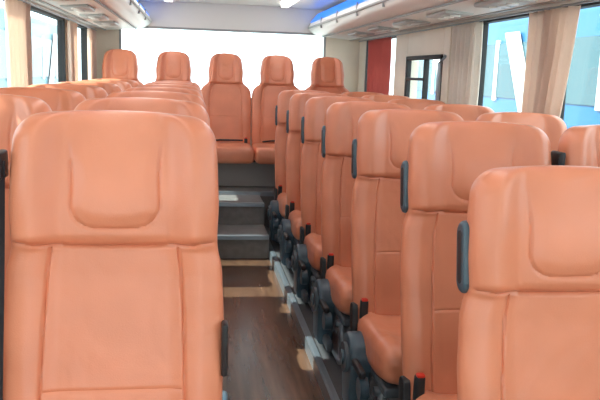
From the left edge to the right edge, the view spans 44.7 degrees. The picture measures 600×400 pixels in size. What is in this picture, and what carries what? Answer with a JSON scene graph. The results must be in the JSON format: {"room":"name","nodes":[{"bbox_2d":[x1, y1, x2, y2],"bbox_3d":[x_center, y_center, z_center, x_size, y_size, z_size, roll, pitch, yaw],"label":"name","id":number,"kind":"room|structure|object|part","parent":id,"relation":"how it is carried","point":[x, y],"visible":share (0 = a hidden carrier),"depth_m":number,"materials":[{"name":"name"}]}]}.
{"room":"vehicle interior","nodes":[
{"label":"vehicle interior","id":0,"kind":"room"},
{"bbox_2d":[24,0,94,81],"bbox_3d":[-1.344,-0.115,2.300,0.060,2.150,10.100,1,10,-8],"label":"wall","id":1,"kind":"structure","parent":0,"point":[29,1],"depth_m":5.55,"materials":[{"name":"white plastic"}]},
{"bbox_2d":[19,0,96,81],"bbox_3d":[-1.559,-0.785,3.945,0.090,0.611,6.400,1,10,-8],"label":"window","id":2,"kind":"structure","parent":1,"relation":"in","point":[60,21],"depth_m":5.49,"materials":[{"name":"black metal"}]},
{"bbox_2d":[4,0,32,86],"bbox_3d":[-1.521,-0.747,3.966,0.044,0.654,0.582,1,10,-8],"label":"window curtain","id":3,"kind":"object","parent":2,"relation":"hanging from","point":[17,13],"visible":0.7,"depth_m":3.88,"materials":[{"name":"beige fabric"}]},
{"bbox_3d":[-1.509,-1.074,3.900,0.010,0.010,6.400,1,10,-8],"label":"curtain rail","id":4,"kind":"part","parent":2,"relation":"part of","materials":[{"name":"grey metal"}]},
{"bbox_2d":[67,20,77,81],"bbox_3d":[-1.768,-1.053,5.686,0.044,0.654,0.352,1,10,-8],"label":"window curtain","id":5,"kind":"object","parent":2,"relation":"hanging from","point":[72,35],"visible":0.72,"depth_m":5.58,"materials":[{"name":"beige fabric"}]},
{"bbox_2d":[87,28,96,79],"bbox_3d":[-1.922,-1.244,6.759,0.044,0.654,0.452,1,10,-8],"label":"window curtain","id":6,"kind":"object","parent":2,"relation":"hanging from","point":[91,34],"visible":0.73,"depth_m":6.65,"materials":[{"name":"beige fabric"}]},
{"bbox_2d":[77,24,87,79],"bbox_3d":[-1.895,-1.179,6.155,0.054,0.611,1.056,1,10,-8],"label":"window","id":7,"kind":"structure","parent":1,"relation":"in","point":[84,61],"depth_m":6.64,"materials":[{"name":"black metal"}]},
{"bbox_2d":[30,0,151,29],"bbox_3d":[-1.110,-1.022,2.880,0.544,0.274,8.680,1,10,-8],"label":"luggage rack","id":8,"kind":"object","parent":1,"relation":"attached to","point":[101,14],"visible":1,"depth_m":5.17,"materials":[{"name":"white plastic"}]},
{"bbox_2d":[95,1,359,146],"bbox_3d":[-0.721,-0.984,7.446,2.640,2.150,0.060,1,10,-8],"label":"wall","id":9,"kind":"structure","parent":0,"point":[162,14],"depth_m":7.28,"materials":[{"name":"white"}]},
{"bbox_2d":[119,26,325,98],"bbox_3d":[-0.767,-1.368,7.371,2.060,0.690,0.054,1,10,-8],"label":"window","id":10,"kind":"structure","parent":9,"relation":"in","point":[151,27],"depth_m":7.30,"materials":[{"name":"grey"}]},
{"bbox_2d":[138,0,346,9],"bbox_3d":[0.026,-1.095,2.322,2.760,0.124,10.220,1,10,-8],"label":"ceiling","id":11,"kind":"structure","parent":0,"point":[302,4],"depth_m":6.98,"materials":[{"name":"white plastic"}]},
{"bbox_2d":[281,0,297,6],"bbox_3d":[0.428,-1.154,3.036,0.070,0.017,8.200,1,10,-8],"label":"ceiling light","id":12,"kind":"object","parent":11,"relation":"attached to","point":[289,2],"depth_m":6.64,"materials":[{"name":"white plastic"}]},
{"bbox_2d":[218,186,274,225],"bbox_3d":[-0.662,0.005,6.976,2.620,0.366,1.195,1,10,-8],"label":"floor","id":13,"kind":"structure","parent":0,"point":[266,193],"depth_m":6.44,"materials":[{"name":"plastic"}]},
{"bbox_2d":[218,160,274,185],"bbox_3d":[-0.647,-0.279,6.895,2.580,0.221,0.480,1,10,-8],"label":"platform","id":14,"kind":"object","parent":13,"relation":"on","point":[253,174],"visible":0.05,"depth_m":6.68,"materials":[{"name":"grey"}]},
{"bbox_2d":[102,49,143,84],"bbox_3d":[-1.639,-0.866,6.558,0.486,0.978,0.686,1,10,-8],"label":"seat","id":15,"kind":"object","parent":14,"relation":"on","point":[117,63],"visible":0.32,"depth_m":6.74,"materials":[{"name":"leather"}]},
{"bbox_2d":[155,51,191,81],"bbox_3d":[-1.157,-0.862,6.629,0.486,0.978,0.686,1,10,-8],"label":"seat","id":16,"kind":"object","parent":14,"relation":"on","point":[171,65],"visible":0.3,"depth_m":6.81,"materials":[{"name":"leather"}]},
{"bbox_2d":[201,53,253,163],"bbox_3d":[-0.674,-0.857,6.699,0.486,0.978,0.686,1,10,-8],"label":"seat","id":17,"kind":"object","parent":14,"relation":"on","point":[227,100],"visible":0.88,"depth_m":6.88,"materials":[{"name":"leather"}]},
{"bbox_2d":[251,55,298,163],"bbox_3d":[-0.191,-0.852,6.769,0.486,0.978,0.686,1,10,-8],"label":"seat","id":18,"kind":"object","parent":14,"relation":"on","point":[276,71],"visible":0.71,"depth_m":6.94,"materials":[{"name":"leather"}]},
{"bbox_2d":[305,57,348,93],"bbox_3d":[0.292,-0.848,6.840,0.486,0.978,0.686,1,10,-8],"label":"seat","id":19,"kind":"object","parent":14,"relation":"on","point":[327,73],"visible":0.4,"depth_m":7.02,"materials":[{"name":"leather"}]},
{"bbox_2d":[220,257,324,399],"bbox_3d":[-0.047,1.006,2.686,2.640,0.100,10.100,1,10,-8],"label":"floor","id":20,"kind":"structure","parent":0,"point":[268,359],"depth_m":3.85,"materials":[{"name":"brown wood"}]},
{"bbox_2d":[217,195,268,257],"bbox_3d":[-0.547,0.197,5.947,0.505,0.348,0.910,1,10,-8],"label":"steps","id":21,"kind":"structure","parent":20,"relation":"on","point":[242,233],"depth_m":5.82,"materials":[{"name":"plastic"}]},
{"bbox_2d":[265,226,398,399],"bbox_3d":[0.576,0.758,3.752,1.085,0.068,5.690,1,10,-8],"label":"platform","id":22,"kind":"object","parent":20,"relation":"on","point":[328,373],"visible":0.18,"depth_m":3.78,"materials":[{"name":"plastic"}]},
{"bbox_2d":[267,90,328,243],"bbox_3d":[0.049,-0.262,5.790,0.591,1.195,0.685,1,10,-8],"label":"passenger seat","id":23,"kind":"object","parent":22,"relation":"on","point":[276,209],"visible":0.31,"depth_m":5.92,"materials":[{"name":"leather"}]},
{"bbox_2d":[277,93,348,272],"bbox_3d":[0.154,-0.131,5.059,0.591,1.195,0.685,1,10,-8],"label":"passenger seat","id":24,"kind":"object","parent":22,"relation":"on","point":[288,233],"visible":0.27,"depth_m":5.19,"materials":[{"name":"leather"}]},
{"bbox_2d":[291,96,374,311],"bbox_3d":[0.259,-0.001,4.328,0.591,1.195,0.685,1,10,-8],"label":"passenger seat","id":25,"kind":"object","parent":22,"relation":"on","point":[306,255],"visible":0.27,"depth_m":4.46,"materials":[{"name":"leather"}]},
{"bbox_2d":[310,101,410,364],"bbox_3d":[0.364,0.129,3.597,0.591,1.195,0.685,1,10,-8],"label":"passenger seat","id":26,"kind":"object","parent":22,"relation":"on","point":[331,294],"visible":0.41,"depth_m":3.73,"materials":[{"name":"leather"}]},
{"bbox_2d":[342,92,383,97],"bbox_3d":[0.555,-0.257,5.864,0.467,1.195,0.685,1,10,-8],"label":"passenger seat","id":27,"kind":"object","parent":22,"relation":"on","point":[350,94],"visible":0.09,"depth_m":6.04,"materials":[{"name":"leather"}]},
{"bbox_2d":[361,95,410,101],"bbox_3d":[0.660,-0.126,5.133,0.467,1.195,0.685,1,10,-8],"label":"passenger seat","id":28,"kind":"object","parent":22,"relation":"on","point":[377,98],"visible":0.09,"depth_m":5.31,"materials":[{"name":"leather"}]},
{"bbox_2d":[339,109,463,399],"bbox_3d":[0.469,0.259,2.865,0.591,1.195,0.685,1,10,-8],"label":"passenger seat","id":29,"kind":"object","parent":22,"relation":"on","point":[372,344],"visible":0.52,"depth_m":3.01,"materials":[{"name":"leather"}]},
{"bbox_2d":[388,99,444,108],"bbox_3d":[0.766,0.004,4.402,0.467,1.195,0.685,1,10,-8],"label":"passenger seat","id":30,"kind":"object","parent":22,"relation":"on","point":[411,103],"visible":0.09,"depth_m":4.58,"materials":[{"name":"leather"}]},
{"bbox_2d":[424,104,493,120],"bbox_3d":[0.871,0.134,3.670,0.467,1.195,0.685,1,10,-8],"label":"passenger seat","id":31,"kind":"object","parent":22,"relation":"on","point":[466,112],"visible":0.08,"depth_m":3.85,"materials":[{"name":"leather"}]},
{"bbox_2d":[399,121,565,399],"bbox_3d":[0.574,0.389,2.134,0.591,1.195,0.685,1,10,-8],"label":"passenger seat","id":32,"kind":"object","parent":22,"relation":"on","point":[440,169],"visible":0.55,"depth_m":2.29,"materials":[{"name":"leather"}]},
{"bbox_2d":[475,112,566,150],"bbox_3d":[0.976,0.264,2.939,0.467,1.195,0.685,1,10,-8],"label":"passenger seat","id":33,"kind":"object","parent":22,"relation":"on","point":[553,126],"visible":0.08,"depth_m":3.12,"materials":[{"name":"leather"}]},
{"bbox_2d":[456,165,599,399],"bbox_3d":[0.616,0.554,1.493,0.585,1.178,0.685,1,10,-8],"label":"passenger seat","id":34,"kind":"object","parent":22,"relation":"on","point":[528,264],"visible":1,"depth_m":1.66,"materials":[{"name":"leather"}]},
{"bbox_2d":[558,125,599,166],"bbox_3d":[1.081,0.394,2.208,0.467,1.195,0.685,1,10,-8],"label":"passenger seat","id":35,"kind":"object","parent":22,"relation":"on","point":[581,144],"visible":0.14,"depth_m":2.35,"materials":[{"name":"leather"}]},
{"bbox_3d":[-0.975,0.743,3.526,1.020,0.068,5.690,1,10,-8],"label":"platform","id":36,"kind":"object","parent":20,"relation":"on","visible":0},
{"bbox_2d":[0,94,51,291],"bbox_3d":[-0.968,0.333,2.051,0.486,1.237,0.685,1,10,-8],"label":"passenger seat","id":37,"kind":"object","parent":36,"relation":"on","point":[14,109],"visible":0.2,"depth_m":2.24,"materials":[{"name":"leather"}]},
{"bbox_2d":[0,87,85,110],"bbox_3d":[-1.074,0.202,2.787,0.486,1.237,0.685,1,10,-8],"label":"passenger seat","id":38,"kind":"object","parent":36,"relation":"on","point":[57,99],"visible":0.14,"depth_m":2.97,"materials":[{"name":"leather"}]},
{"bbox_2d":[27,84,107,99],"bbox_3d":[-1.179,0.071,3.523,0.486,1.237,0.685,1,10,-8],"label":"passenger seat","id":39,"kind":"object","parent":36,"relation":"on","point":[89,92],"visible":0.09,"depth_m":3.70,"materials":[{"name":"leather"}]},
{"bbox_2d":[56,81,121,94],"bbox_3d":[-1.285,-0.060,4.259,0.486,1.237,0.685,1,10,-8],"label":"passenger seat","id":40,"kind":"object","parent":36,"relation":"on","point":[109,88],"visible":0.06,"depth_m":4.44,"materials":[{"name":"leather"}]},
{"bbox_2d":[79,80,131,90],"bbox_3d":[-1.391,-0.192,4.995,0.486,1.237,0.685,1,10,-8],"label":"passenger seat","id":41,"kind":"object","parent":36,"relation":"on","point":[123,85],"visible":0.11,"depth_m":5.18,"materials":[{"name":"leather"}]},
{"bbox_2d":[0,110,227,399],"bbox_3d":[-0.351,0.469,1.390,0.547,1.237,0.685,1,10,-8],"label":"passenger seat","id":42,"kind":"object","parent":36,"relation":"on","point":[114,282],"visible":1,"depth_m":1.56,"materials":[{"name":"leather"}]},
{"bbox_2d":[92,79,138,86],"bbox_3d":[-1.494,-0.319,5.712,0.486,1.237,0.685,1,10,-8],"label":"passenger seat","id":43,"kind":"object","parent":36,"relation":"on","point":[132,83],"visible":0.06,"depth_m":5.89,"materials":[{"name":"leather"}]},
{"bbox_2d":[74,97,227,399],"bbox_3d":[-0.457,0.338,2.126,0.547,1.237,0.685,1,10,-8],"label":"passenger seat","id":44,"kind":"object","parent":36,"relation":"on","point":[171,106],"visible":0.13,"depth_m":2.30,"materials":[{"name":"leather"}]},
{"bbox_2d":[105,91,205,109],"bbox_3d":[-0.563,0.207,2.862,0.547,1.237,0.685,1,10,-8],"label":"passenger seat","id":45,"kind":"object","parent":36,"relation":"on","point":[144,94],"visible":0.07,"depth_m":3.04,"materials":[{"name":"leather"}]},
{"bbox_2d":[125,87,203,100],"bbox_3d":[-0.668,0.075,3.598,0.547,1.237,0.685,1,10,-8],"label":"passenger seat","id":46,"kind":"object","parent":36,"relation":"on","point":[169,89],"visible":0.06,"depth_m":3.77,"materials":[{"name":"leather"}]},
{"bbox_2d":[137,84,202,95],"bbox_3d":[-0.774,-0.056,4.333,0.547,1.237,0.685,1,10,-8],"label":"passenger seat","id":47,"kind":"object","parent":36,"relation":"on","point":[144,85],"visible":0.03,"depth_m":4.51,"materials":[{"name":"leather"}]},
{"bbox_2d":[146,82,200,90],"bbox_3d":[-0.880,-0.187,5.069,0.547,1.237,0.685,1,10,-8],"label":"passenger seat","id":48,"kind":"object","parent":36,"relation":"on","point":[176,83],"visible":0.07,"depth_m":5.25,"materials":[{"name":"leather"}]},
{"bbox_2d":[153,81,200,88],"bbox_3d":[-0.983,-0.314,5.786,0.547,1.237,0.685,1,10,-8],"label":"passenger seat","id":49,"kind":"object","parent":36,"relation":"on","point":[153,81],"visible":0.06,"depth_m":5.97,"materials":[{"name":"leather"}]},
{"bbox_2d":[357,0,587,98],"bbox_3d":[1.327,-0.089,2.688,0.060,2.150,10.100,1,10,-8],"label":"wall","id":50,"kind":"structure","parent":0,"point":[362,48],"depth_m":5.71,"materials":[{"name":"white plastic"}]},
{"bbox_2d":[364,36,395,91],"bbox_3d":[0.755,-1.181,6.695,0.054,0.611,1.146,1,10,-8],"label":"window","id":51,"kind":"structure","parent":50,"relation":"in","point":[393,37],"depth_m":7.22,"materials":[{"name":"black rubber"}]},
{"bbox_2d":[393,26,451,103],"bbox_3d":[0.844,-0.418,5.505,0.083,1.665,1.320,1,10,-8],"label":"door","id":52,"kind":"structure","parent":50,"relation":"in","point":[434,44],"depth_m":5.25,"materials":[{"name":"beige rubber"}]},
{"bbox_2d":[308,0,564,40],"bbox_3d":[0.955,-1.002,3.180,0.544,0.274,8.680,1,10,-8],"label":"luggage rack","id":53,"kind":"object","parent":50,"relation":"attached to","point":[350,20],"visible":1,"depth_m":4.72,"materials":[{"name":"white plastic"}]},
{"bbox_2d":[359,0,599,128],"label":"window","id":54,"kind":"structure","parent":50,"relation":"in","point":[486,23],"depth_m":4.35,"materials":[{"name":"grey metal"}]},
{"bbox_2d":[367,37,391,94],"bbox_3d":[0.706,-1.131,6.634,0.044,0.654,0.771,1,10,-8],"label":"window curtain","id":55,"kind":"object","parent":54,"relation":"hanging from","point":[379,50],"visible":0.75,"depth_m":6.55,"materials":[{"name":"red fabric"}]},
{"bbox_2d":[448,22,482,104],"bbox_3d":[1.011,-0.753,4.514,0.044,0.654,0.462,1,10,-8],"label":"window curtain","id":56,"kind":"object","parent":54,"relation":"hanging from","point":[466,49],"visible":0.77,"depth_m":4.45,"materials":[{"name":"beige fabric"}]},
{"bbox_3d":[1.048,-1.049,4.272,0.010,0.010,6.400,1,10,-8],"label":"curtain rail","id":57,"kind":"part","parent":54,"relation":"part of","materials":[{"name":"grey metal"}]},
{"bbox_2d":[521,5,580,116],"bbox_3d":[1.165,-0.562,3.442,0.044,0.655,0.462,1,10,-8],"label":"window curtain","id":58,"kind":"object","parent":54,"relation":"hanging from","point":[551,33],"visible":0.77,"depth_m":3.41,"materials":[{"name":"beige fabric"}]},
{"bbox_2d":[560,0,599,120],"bbox_3d":[1.340,-0.456,2.625,0.054,0.611,1.656,1,10,-8],"label":"window","id":59,"kind":"structure","parent":50,"relation":"in","point":[592,4],"depth_m":3.22,"materials":[{"name":"black metal"}]},
{"label":"outside","id":60,"kind":"structure","parent":0,"visible":0},
{"bbox_3d":[-0.086,2.467,0.427,120.000,0.090,120.000,1,10,-8],"label":"ground","id":61,"kind":"structure","parent":60,"visible":0},
{"bbox_2d":[0,7,57,87],"bbox_3d":[-6.338,-1.772,13.391,2.480,3.410,11.500,1,10,-8],"label":"bus","id":62,"kind":"object","parent":61,"relation":"on","point":[43,34],"visible":0.09,"depth_m":15.19,"materials":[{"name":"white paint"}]}
]}

